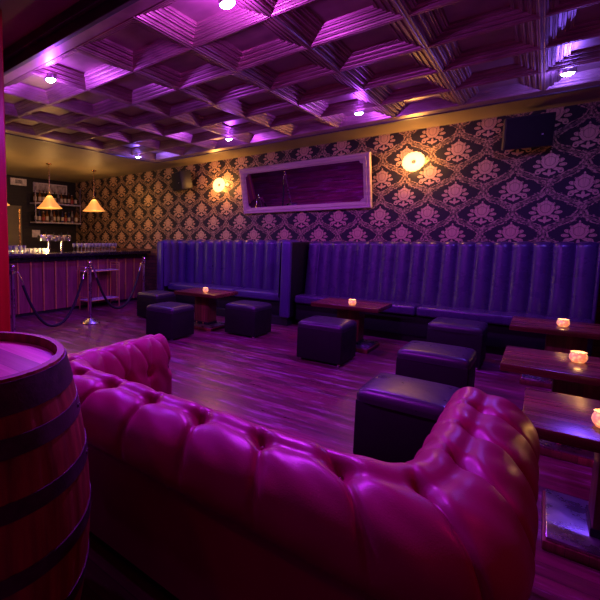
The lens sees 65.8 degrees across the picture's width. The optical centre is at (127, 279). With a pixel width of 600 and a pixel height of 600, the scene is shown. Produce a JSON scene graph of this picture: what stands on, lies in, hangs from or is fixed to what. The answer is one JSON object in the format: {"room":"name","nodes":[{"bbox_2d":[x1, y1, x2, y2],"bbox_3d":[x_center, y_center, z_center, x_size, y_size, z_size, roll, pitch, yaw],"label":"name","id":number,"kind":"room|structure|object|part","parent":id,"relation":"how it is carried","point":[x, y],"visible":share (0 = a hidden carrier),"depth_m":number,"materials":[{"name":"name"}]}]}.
{"room":"entertainment venue","nodes":[
{"label":"entertainment venue","id":0,"kind":"room"},
{"bbox_2d":[6,175,75,251],"bbox_3d":[-5.010,-0.845,7.829,0.120,2.880,10.050,5,8,45],"label":"wall","id":1,"kind":"structure","parent":0,"point":[17,195],"depth_m":10.43,"materials":[{"name":"black paint"}]},
{"bbox_2d":[7,205,21,245],"bbox_3d":[-2.869,-0.684,9.856,0.075,2.170,0.810,5,8,45],"label":"door","id":2,"kind":"structure","parent":1,"relation":"in","point":[14,213],"depth_m":9.94,"materials":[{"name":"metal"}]},
{"bbox_3d":[-2.615,-1.242,10.023,0.025,0.950,0.040,5,8,45],"label":"pull handle","id":3,"kind":"part","parent":2,"relation":"part of","materials":[{"name":"gold metal"}]},
{"bbox_2d":[10,178,26,185],"bbox_3d":[-2.626,-2.357,9.962,0.044,0.160,0.430,5,8,45],"label":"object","id":4,"kind":"object","parent":1,"relation":"in","point":[13,181],"visible":1,"depth_m":9.95,"materials":[{"name":"white metal"}]},
{"bbox_2d":[32,230,39,236],"bbox_3d":[-2.307,-1.165,10.424,0.010,0.180,0.230,5,8,45],"label":"card","id":5,"kind":"object","parent":1,"relation":"attached to","point":[35,233],"visible":0.8,"depth_m":10.41,"materials":[{"name":"white paper"}]},
{"bbox_2d":[33,182,66,194],"bbox_3d":[-1.982,-2.334,10.618,0.030,0.240,1.020,5,8,45],"label":"framed picture","id":6,"kind":"object","parent":1,"relation":"attached to","point":[55,188],"visible":0.96,"depth_m":10.62},
{"bbox_2d":[30,203,80,224],"bbox_3d":[-1.837,-1.684,10.669,0.245,0.475,1.410,5,8,45],"label":"wall shelf","id":7,"kind":"object","parent":1,"relation":"attached to","point":[35,203],"visible":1,"depth_m":10.51,"materials":[{"name":"metal"}]},
{"bbox_2d":[42,211,45,221],"bbox_3d":[-2.117,-1.585,10.405,0.095,0.260,0.093,5,8,45],"label":"bottle","id":8,"kind":"object","parent":7,"relation":"on","point":[43,214],"visible":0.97,"depth_m":10.37,"materials":[{"name":"red glass"}]},
{"bbox_2d":[45,210,48,221],"bbox_3d":[-2.043,-1.613,10.487,0.087,0.300,0.085,5,8,45],"label":"bottle","id":9,"kind":"object","parent":7,"relation":"on","point":[47,214],"visible":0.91,"depth_m":10.46,"materials":[{"name":"brown glass"}]},
{"bbox_2d":[50,209,52,221],"bbox_3d":[-1.946,-1.629,10.547,0.075,0.320,0.073,5,8,45],"label":"bottle","id":10,"kind":"object","parent":7,"relation":"on","point":[51,214],"visible":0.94,"depth_m":10.52,"materials":[{"name":"brown glass"}]},
{"bbox_2d":[30,184,80,206],"bbox_3d":[-1.837,-2.152,10.624,0.245,0.475,1.410,5,8,45],"label":"wall shelf","id":11,"kind":"object","parent":1,"relation":"attached to","point":[38,203],"visible":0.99,"depth_m":10.70,"materials":[{"name":"metal"}]},
{"bbox_2d":[38,190,41,201],"bbox_3d":[-2.179,-2.064,10.262,0.087,0.300,0.085,5,8,45],"label":"bottle","id":12,"kind":"object","parent":11,"relation":"on","point":[39,194],"visible":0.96,"depth_m":10.23,"materials":[{"name":"brown glass"}]},
{"bbox_2d":[57,191,59,203],"bbox_3d":[-1.793,-2.113,10.665,0.075,0.320,0.073,5,8,45],"label":"bottle","id":13,"kind":"object","parent":11,"relation":"on","point":[58,196],"visible":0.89,"depth_m":10.64,"materials":[{"name":"glass"}]},
{"bbox_2d":[70,195,73,204],"bbox_3d":[-1.489,-2.115,10.996,0.095,0.260,0.093,5,8,45],"label":"bottle","id":14,"kind":"object","parent":11,"relation":"on","point":[71,198],"visible":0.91,"depth_m":10.96,"materials":[{"name":"red glass"}]},
{"bbox_2d":[0,0,599,182],"bbox_3d":[-0.672,-1.841,3.374,12.150,0.242,10.050,5,8,45],"label":"ceiling","id":15,"kind":"structure","parent":0,"point":[166,82],"depth_m":3.56,"materials":[{"name":"paint"}]},
{"bbox_2d":[37,163,62,208],"bbox_3d":[-1.591,-1.897,8.377,0.520,0.890,0.520,5,8,45],"label":"pendant lamp","id":16,"kind":"object","parent":15,"relation":"hanging from","point":[49,202],"visible":1,"depth_m":8.31,"materials":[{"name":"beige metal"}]},
{"bbox_3d":[-1.591,-1.579,8.408,0.520,0.250,0.520,5,8,45],"label":"lamp shade","id":17,"kind":"part","parent":16,"relation":"part of","materials":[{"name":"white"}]},
{"bbox_2d":[44,74,56,82],"bbox_3d":[-0.672,-1.759,3.603,0.108,0.079,0.108,5,8,45],"label":"recessed light","id":18,"kind":"object","parent":15,"relation":"in","point":[51,78],"visible":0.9,"depth_m":3.58,"materials":[{"name":"metal"}]},
{"bbox_2d":[83,170,104,211],"bbox_3d":[-0.757,-1.978,9.208,0.520,0.890,0.520,5,8,45],"label":"pendant lamp","id":19,"kind":"object","parent":15,"relation":"hanging from","point":[93,206],"visible":1,"depth_m":9.14,"materials":[{"name":"beige"}]},
{"bbox_3d":[-0.757,-1.659,9.239,0.520,0.250,0.520,5,8,45],"label":"lamp shade","id":20,"kind":"part","parent":19,"relation":"part of","materials":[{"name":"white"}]},
{"bbox_2d":[218,0,236,9],"bbox_3d":[0.587,-1.648,2.448,0.108,0.079,0.108,5,8,45],"label":"recessed light","id":21,"kind":"object","parent":15,"relation":"in","point":[223,4],"visible":1,"depth_m":2.43,"materials":[{"name":"metal"}]},
{"bbox_2d":[353,109,364,114],"bbox_3d":[2.538,-1.851,4.560,0.108,0.079,0.108,5,8,45],"label":"recessed light","id":22,"kind":"object","parent":15,"relation":"in","point":[362,111],"visible":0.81,"depth_m":4.53,"materials":[{"name":"metal"}]},
{"bbox_2d":[559,66,576,76],"bbox_3d":[3.677,-1.746,3.469,0.108,0.079,0.108,5,8,45],"label":"recessed light","id":23,"kind":"object","parent":15,"relation":"in","point":[565,72],"visible":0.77,"depth_m":3.44,"materials":[{"name":"metal"}]},
{"bbox_2d":[10,300,599,599],"bbox_3d":[-0.672,1.054,3.654,12.150,0.100,10.050,5,8,45],"label":"floor","id":24,"kind":"structure","parent":0,"point":[261,379],"depth_m":3.81,"materials":[{"name":"brown wood"}]},
{"bbox_2d":[0,9,10,331],"bbox_3d":[-0.994,-0.371,2.912,0.245,2.880,0.205,5,8,45],"label":"pillar","id":25,"kind":"structure","parent":24,"relation":"on","point":[5,325],"depth_m":2.87,"materials":[{"name":"red paint"}]},
{"bbox_2d":[9,265,15,331],"bbox_3d":[-1.570,0.297,5.669,0.316,1.020,0.316,5,8,45],"label":"stanchion","id":26,"kind":"object","parent":24,"relation":"on","point":[12,272],"visible":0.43,"depth_m":5.64,"materials":[{"name":"metal"}]},
{"bbox_2d":[0,331,90,599],"bbox_3d":[-0.516,0.725,1.334,0.792,1.000,0.792,5,8,45],"label":"wine barrel","id":27,"kind":"object","parent":24,"relation":"on","point":[45,486],"visible":1,"depth_m":1.10,"materials":[{"name":"brown wood"}]},
{"bbox_2d":[9,250,150,317],"bbox_3d":[-1.492,0.025,8.023,0.900,1.110,4.780,5,8,45],"label":"bar counter","id":28,"kind":"object","parent":24,"relation":"on","point":[51,279],"depth_m":7.95,"materials":[{"name":"brown wood"}]},
{"bbox_2d":[37,232,70,251],"bbox_3d":[-1.446,-0.755,8.299,0.190,0.390,0.740,5,8,45],"label":"tap","id":29,"kind":"object","parent":28,"relation":"on","point":[48,238],"visible":0.98,"depth_m":8.22,"materials":[{"name":"metal"}]},
{"bbox_2d":[9,250,150,257],"bbox_3d":[-1.492,-0.495,7.973,0.900,0.065,4.780,5,8,45],"label":"countertop","id":30,"kind":"structure","parent":28,"relation":"on","point":[118,252],"depth_m":8.00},
{"bbox_2d":[81,261,99,324],"bbox_3d":[-0.615,0.195,6.732,0.316,1.020,0.316,5,8,45],"label":"stanchion","id":31,"kind":"object","parent":24,"relation":"on","point":[89,321],"visible":0.99,"depth_m":6.70,"materials":[{"name":"metal"}]},
{"bbox_2d":[16,267,87,326],"bbox_3d":[-1.093,0.270,6.203,0.044,0.873,1.339,5,7,41],"label":"rope","id":32,"kind":"object","parent":31,"relation":"hanging from","point":[83,275],"visible":1,"depth_m":6.18,"materials":[{"name":"black fabric"}]},
{"bbox_2d":[93,262,142,308],"bbox_3d":[-0.152,0.118,7.474,0.043,0.814,1.663,3,6,32],"label":"rope","id":33,"kind":"object","parent":31,"relation":"hanging from","point":[139,270],"visible":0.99,"depth_m":7.45,"materials":[{"name":"black fabric"}]},
{"bbox_2d":[79,261,119,310],"bbox_3d":[-0.566,0.100,8.321,0.282,0.905,0.842,5,8,45],"label":"bar cart","id":34,"kind":"object","parent":24,"relation":"on","point":[110,297],"visible":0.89,"depth_m":8.29,"materials":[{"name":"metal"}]},
{"bbox_3d":[-0.948,0.151,8.127,0.020,0.840,0.020,2,6,22],"label":"leg","id":35,"kind":"part","parent":34,"relation":"part of","materials":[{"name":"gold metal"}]},
{"bbox_3d":[-0.764,0.169,7.944,0.020,0.840,0.020,2,6,22],"label":"leg","id":36,"kind":"part","parent":34,"relation":"part of","materials":[{"name":"brown wood"}]},
{"bbox_2d":[80,296,116,300],"bbox_3d":[-0.566,0.372,8.347,0.244,0.018,0.804,5,8,45],"label":"shelf","id":37,"kind":"object","parent":34,"relation":"attached to","point":[108,297],"depth_m":8.28,"materials":[{"name":"brown wood"}]},
{"bbox_2d":[80,269,117,271],"bbox_3d":[-0.566,-0.196,8.293,0.244,0.018,0.804,5,8,45],"label":"shelf","id":38,"kind":"object","parent":34,"relation":"attached to","point":[81,270],"depth_m":8.17,"materials":[{"name":"brown wood"}]},
{"bbox_3d":[-0.566,0.097,8.321,0.276,0.586,0.836,5,8,45],"label":"rail","id":39,"kind":"part","parent":34,"relation":"part of","materials":[{"name":"brown wood"}]},
{"bbox_3d":[-0.368,0.066,8.701,0.020,0.900,0.020,2,6,22],"label":"leg","id":40,"kind":"part","parent":34,"relation":"part of","materials":[{"name":"gold metal"}]},
{"bbox_3d":[-0.184,0.083,8.518,0.020,0.900,0.020,2,6,22],"label":"leg","id":41,"kind":"part","parent":34,"relation":"part of","materials":[{"name":"gold metal"}]},
{"bbox_2d":[136,257,145,308],"bbox_3d":[0.311,0.052,8.217,0.316,1.020,0.316,5,8,45],"label":"stanchion","id":42,"kind":"object","parent":24,"relation":"on","point":[143,258],"visible":0.52,"depth_m":8.19,"materials":[{"name":"metal"}]},
{"bbox_2d":[137,290,175,316],"bbox_3d":[0.495,0.424,7.273,0.486,0.460,0.511,5,8,45],"label":"ottoman","id":43,"kind":"object","parent":24,"relation":"on","point":[145,298],"visible":0.71,"depth_m":7.13,"materials":[{"name":"black leather"}]},
{"bbox_2d":[146,302,193,340],"bbox_3d":[0.594,0.561,5.851,0.486,0.460,0.511,5,8,45],"label":"ottoman","id":44,"kind":"object","parent":24,"relation":"on","point":[173,320],"visible":0.96,"depth_m":5.68,"materials":[{"name":"black leather"}]},
{"bbox_2d":[174,288,237,331],"bbox_3d":[1.209,0.451,6.473,0.760,0.560,0.640,5,8,45],"label":"pedestal table","id":45,"kind":"object","parent":24,"relation":"on","point":[205,302],"visible":0.81,"depth_m":6.36,"materials":[{"name":"brown wood"}]},
{"bbox_3d":[1.209,0.677,6.494,0.540,0.017,0.500,5,8,45],"label":"plate","id":46,"kind":"part","parent":45,"relation":"part of","materials":[{"name":"wood"}]},
{"bbox_2d":[157,240,309,325],"bbox_3d":[1.803,-0.059,7.624,2.716,1.354,0.790,5,8,45],"label":"booth seat","id":47,"kind":"object","parent":24,"relation":"on","point":[273,272],"visible":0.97,"depth_m":7.47,"materials":[{"name":"blue leather"}]},
{"bbox_2d":[168,282,243,296],"bbox_3d":[1.470,0.162,7.930,1.497,0.135,0.460,5,8,45],"label":"seat cushion","id":48,"kind":"object","parent":47,"relation":"on","point":[172,286],"depth_m":7.91,"materials":[{"name":"blue leather"}]},
{"bbox_3d":[1.821,0.375,7.683,2.430,0.240,0.460,5,8,45],"label":"seat","id":49,"kind":"part","parent":47,"relation":"part of","materials":[{"name":"leather"}]},
{"bbox_2d":[234,288,279,301],"bbox_3d":[2.310,0.243,7.094,0.867,0.135,0.460,5,8,45],"label":"seat cushion","id":50,"kind":"object","parent":47,"relation":"on","point":[251,294],"depth_m":6.99,"materials":[{"name":"blue leather"}]},
{"bbox_3d":[2.729,-0.021,6.739,0.150,1.188,0.730,5,8,45],"label":"panel","id":51,"kind":"part","parent":47,"relation":"part of","materials":[{"name":"black leather"}]},
{"bbox_2d":[225,300,271,337],"bbox_3d":[1.740,0.546,6.006,0.486,0.460,0.511,5,8,45],"label":"ottoman","id":52,"kind":"object","parent":24,"relation":"on","point":[252,319],"visible":1,"depth_m":5.83,"materials":[{"name":"black leather"}]},
{"bbox_2d":[67,334,539,599],"bbox_3d":[0.462,0.795,1.850,1.921,0.762,1.154,5,8,45],"label":"sofa","id":53,"kind":"object","parent":24,"relation":"on","point":[207,503],"visible":0.85,"depth_m":1.20,"materials":[{"name":"leather"}]},
{"bbox_3d":[0.173,0.664,2.698,0.294,0.661,0.022,5,8,45],"label":"arm","id":54,"kind":"part","parent":53,"relation":"part of","materials":[{"name":"leather"}]},
{"bbox_2d":[296,316,356,366],"bbox_3d":[2.263,0.670,4.725,0.486,0.460,0.511,5,8,45],"label":"ottoman","id":55,"kind":"object","parent":24,"relation":"on","point":[332,340],"visible":1,"depth_m":4.55,"materials":[{"name":"black leather"}]},
{"bbox_2d":[311,297,391,353],"bbox_3d":[2.828,0.566,5.283,0.760,0.560,0.640,5,8,45],"label":"pedestal table","id":56,"kind":"object","parent":24,"relation":"on","point":[356,312],"visible":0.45,"depth_m":5.15,"materials":[{"name":"wood"}]},
{"bbox_2d":[348,299,355,304],"bbox_3d":[2.736,0.272,5.063,0.086,0.068,0.086,5,8,45],"label":"votive candle","id":57,"kind":"object","parent":56,"relation":"on","point":[351,301],"visible":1,"depth_m":5.03,"materials":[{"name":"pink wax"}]},
{"bbox_3d":[2.828,0.791,5.305,0.540,0.017,0.500,5,8,45],"label":"plate","id":58,"kind":"part","parent":56,"relation":"part of","materials":[{"name":"metal"}]},
{"bbox_2d":[353,373,459,462],"bbox_3d":[1.740,0.877,2.571,0.486,0.460,0.511,5,8,45],"label":"ottoman","id":59,"kind":"object","parent":24,"relation":"on","point":[395,415],"visible":0.66,"depth_m":2.44,"materials":[{"name":"black leather"}]},
{"bbox_2d":[395,340,476,387],"bbox_3d":[2.584,0.789,3.489,0.486,0.460,0.511,5,8,45],"label":"ottoman","id":60,"kind":"object","parent":24,"relation":"on","point":[451,365],"visible":0.7,"depth_m":3.32,"materials":[{"name":"black leather"}]},
{"bbox_2d":[295,241,599,355],"bbox_3d":[3.940,0.149,5.575,3.145,1.333,0.680,5,8,45],"label":"bench","id":61,"kind":"object","parent":24,"relation":"on","point":[492,283],"visible":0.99,"depth_m":5.28,"materials":[{"name":"blue leather"}]},
{"bbox_2d":[295,293,420,315],"bbox_3d":[3.302,0.337,6.064,1.580,0.125,0.440,5,8,45],"label":"seat cushion","id":62,"kind":"object","parent":61,"relation":"on","point":[400,307],"depth_m":5.89,"materials":[{"name":"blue leather"}]},
{"bbox_3d":[3.909,0.581,5.599,3.125,0.270,0.470,5,8,45],"label":"seat","id":63,"kind":"part","parent":61,"relation":"part of","materials":[{"name":"purple leather"}]},
{"bbox_2d":[416,304,593,325],"bbox_3d":[4.409,0.444,4.962,1.539,0.125,0.440,5,8,45],"label":"seat cushion","id":64,"kind":"object","parent":61,"relation":"on","point":[492,316],"depth_m":4.94,"materials":[{"name":"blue leather"}]},
{"bbox_3d":[5.155,0.211,4.588,0.030,1.200,0.360,5,8,45],"label":"panel","id":65,"kind":"part","parent":61,"relation":"part of","materials":[{"name":"purple leather"}]},
{"bbox_2d":[426,317,487,369],"bbox_3d":[3.663,0.679,4.626,0.486,0.460,0.511,5,8,45],"label":"ottoman","id":66,"kind":"object","parent":24,"relation":"on","point":[472,334],"visible":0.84,"depth_m":4.44,"materials":[{"name":"black leather"}]},
{"bbox_2d":[500,346,599,467],"bbox_3d":[2.899,0.818,2.665,0.760,0.560,0.640,5,8,45],"label":"pedestal table","id":67,"kind":"object","parent":24,"relation":"on","point":[568,377],"visible":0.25,"depth_m":2.60,"materials":[{"name":"wood"}]},
{"bbox_3d":[2.899,1.044,2.686,0.540,0.017,0.500,5,8,45],"label":"plate","id":68,"kind":"part","parent":67,"relation":"part of","materials":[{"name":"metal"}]},
{"bbox_2d":[569,350,587,362],"bbox_3d":[2.924,0.500,2.694,0.086,0.068,0.086,5,8,45],"label":"votive candle","id":69,"kind":"object","parent":67,"relation":"on","point":[574,356],"visible":1,"depth_m":2.67,"materials":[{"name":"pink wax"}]},
{"bbox_2d":[509,316,599,388],"bbox_3d":[4.073,0.701,3.875,0.760,0.560,0.640,5,8,45],"label":"pedestal table","id":70,"kind":"object","parent":24,"relation":"on","point":[576,335],"visible":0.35,"depth_m":3.81,"materials":[{"name":"wood"}]},
{"bbox_3d":[4.073,0.927,3.897,0.540,0.017,0.500,5,8,45],"label":"plate","id":71,"kind":"part","parent":70,"relation":"part of","materials":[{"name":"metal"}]},
{"bbox_2d":[556,318,569,326],"bbox_3d":[3.988,0.393,3.803,0.086,0.068,0.086,5,8,45],"label":"votive candle","id":72,"kind":"object","parent":70,"relation":"on","point":[560,322],"visible":1,"depth_m":3.78,"materials":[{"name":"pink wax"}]},
{"bbox_2d":[522,387,599,570],"bbox_3d":[2.192,0.904,1.778,0.760,0.560,0.640,5,8,45],"label":"pedestal table","id":73,"kind":"object","parent":24,"relation":"on","point":[570,525],"visible":0.87,"depth_m":1.84,"materials":[{"name":"wood"}]},
{"bbox_3d":[2.192,1.129,1.800,0.540,0.017,0.500,5,8,45],"label":"plate","id":74,"kind":"part","parent":73,"relation":"part of","materials":[{"name":"metal"}]},
{"bbox_2d":[591,409,599,427],"bbox_3d":[2.019,0.591,1.751,0.086,0.068,0.086,5,8,45],"label":"votive candle","id":75,"kind":"object","parent":73,"relation":"on","point":[595,416],"visible":1,"depth_m":1.76,"materials":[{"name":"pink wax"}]},
{"bbox_2d":[76,101,599,357],"bbox_3d":[2.924,-0.774,7.090,12.390,2.880,0.120,5,8,45],"label":"wall","id":76,"kind":"structure","parent":0,"point":[466,188],"depth_m":5.86,"materials":[{"name":"multicoloured paper"}]},
{"bbox_2d":[171,170,192,190],"bbox_3d":[1.131,-2.004,8.389,0.401,0.390,0.400,-2,6,-19],"label":"wall speaker","id":77,"kind":"object","parent":76,"relation":"attached to","point":[181,180],"visible":1,"depth_m":8.21,"materials":[{"name":"plastic"}]},
{"bbox_2d":[171,172,181,190],"bbox_3d":[0.974,-1.979,8.336,0.068,0.327,0.370,-2,6,-19],"label":"grille","id":78,"kind":"object","parent":77,"relation":"attached to","point":[177,176],"depth_m":8.30,"materials":[{"name":"fabric"}]},
{"bbox_2d":[213,178,224,191],"bbox_3d":[1.773,-1.825,7.985,0.268,0.268,0.103,5,8,45],"label":"wall sconce","id":79,"kind":"object","parent":76,"relation":"attached to","point":[219,184],"visible":1,"depth_m":7.96,"materials":[{"name":"white glass"}]},
{"bbox_2d":[239,152,371,213],"bbox_3d":[2.823,-1.537,6.829,2.110,0.796,0.255,5,8,45],"label":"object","id":80,"kind":"object","parent":76,"relation":"attached to","point":[343,181],"visible":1,"depth_m":6.70,"materials":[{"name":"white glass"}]},
{"bbox_2d":[246,161,363,207],"bbox_3d":[2.829,-1.538,6.835,1.930,0.617,0.175,5,8,45],"label":"mirror glass","id":81,"kind":"object","parent":80,"relation":"attached to","point":[334,183],"depth_m":6.74,"materials":[{"name":"purple"}]},
{"bbox_2d":[402,151,424,171],"bbox_3d":[3.986,-1.642,5.779,0.268,0.268,0.103,5,8,45],"label":"wall sconce","id":82,"kind":"object","parent":76,"relation":"attached to","point":[413,161],"visible":1,"depth_m":5.75,"materials":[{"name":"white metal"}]},
{"bbox_2d":[501,112,555,149],"bbox_3d":[4.676,-1.725,4.866,0.420,0.390,0.409,4,7,38],"label":"wall speaker","id":83,"kind":"object","parent":76,"relation":"attached to","point":[536,130],"visible":1,"depth_m":4.73,"materials":[{"name":"plastic"}]}
]}

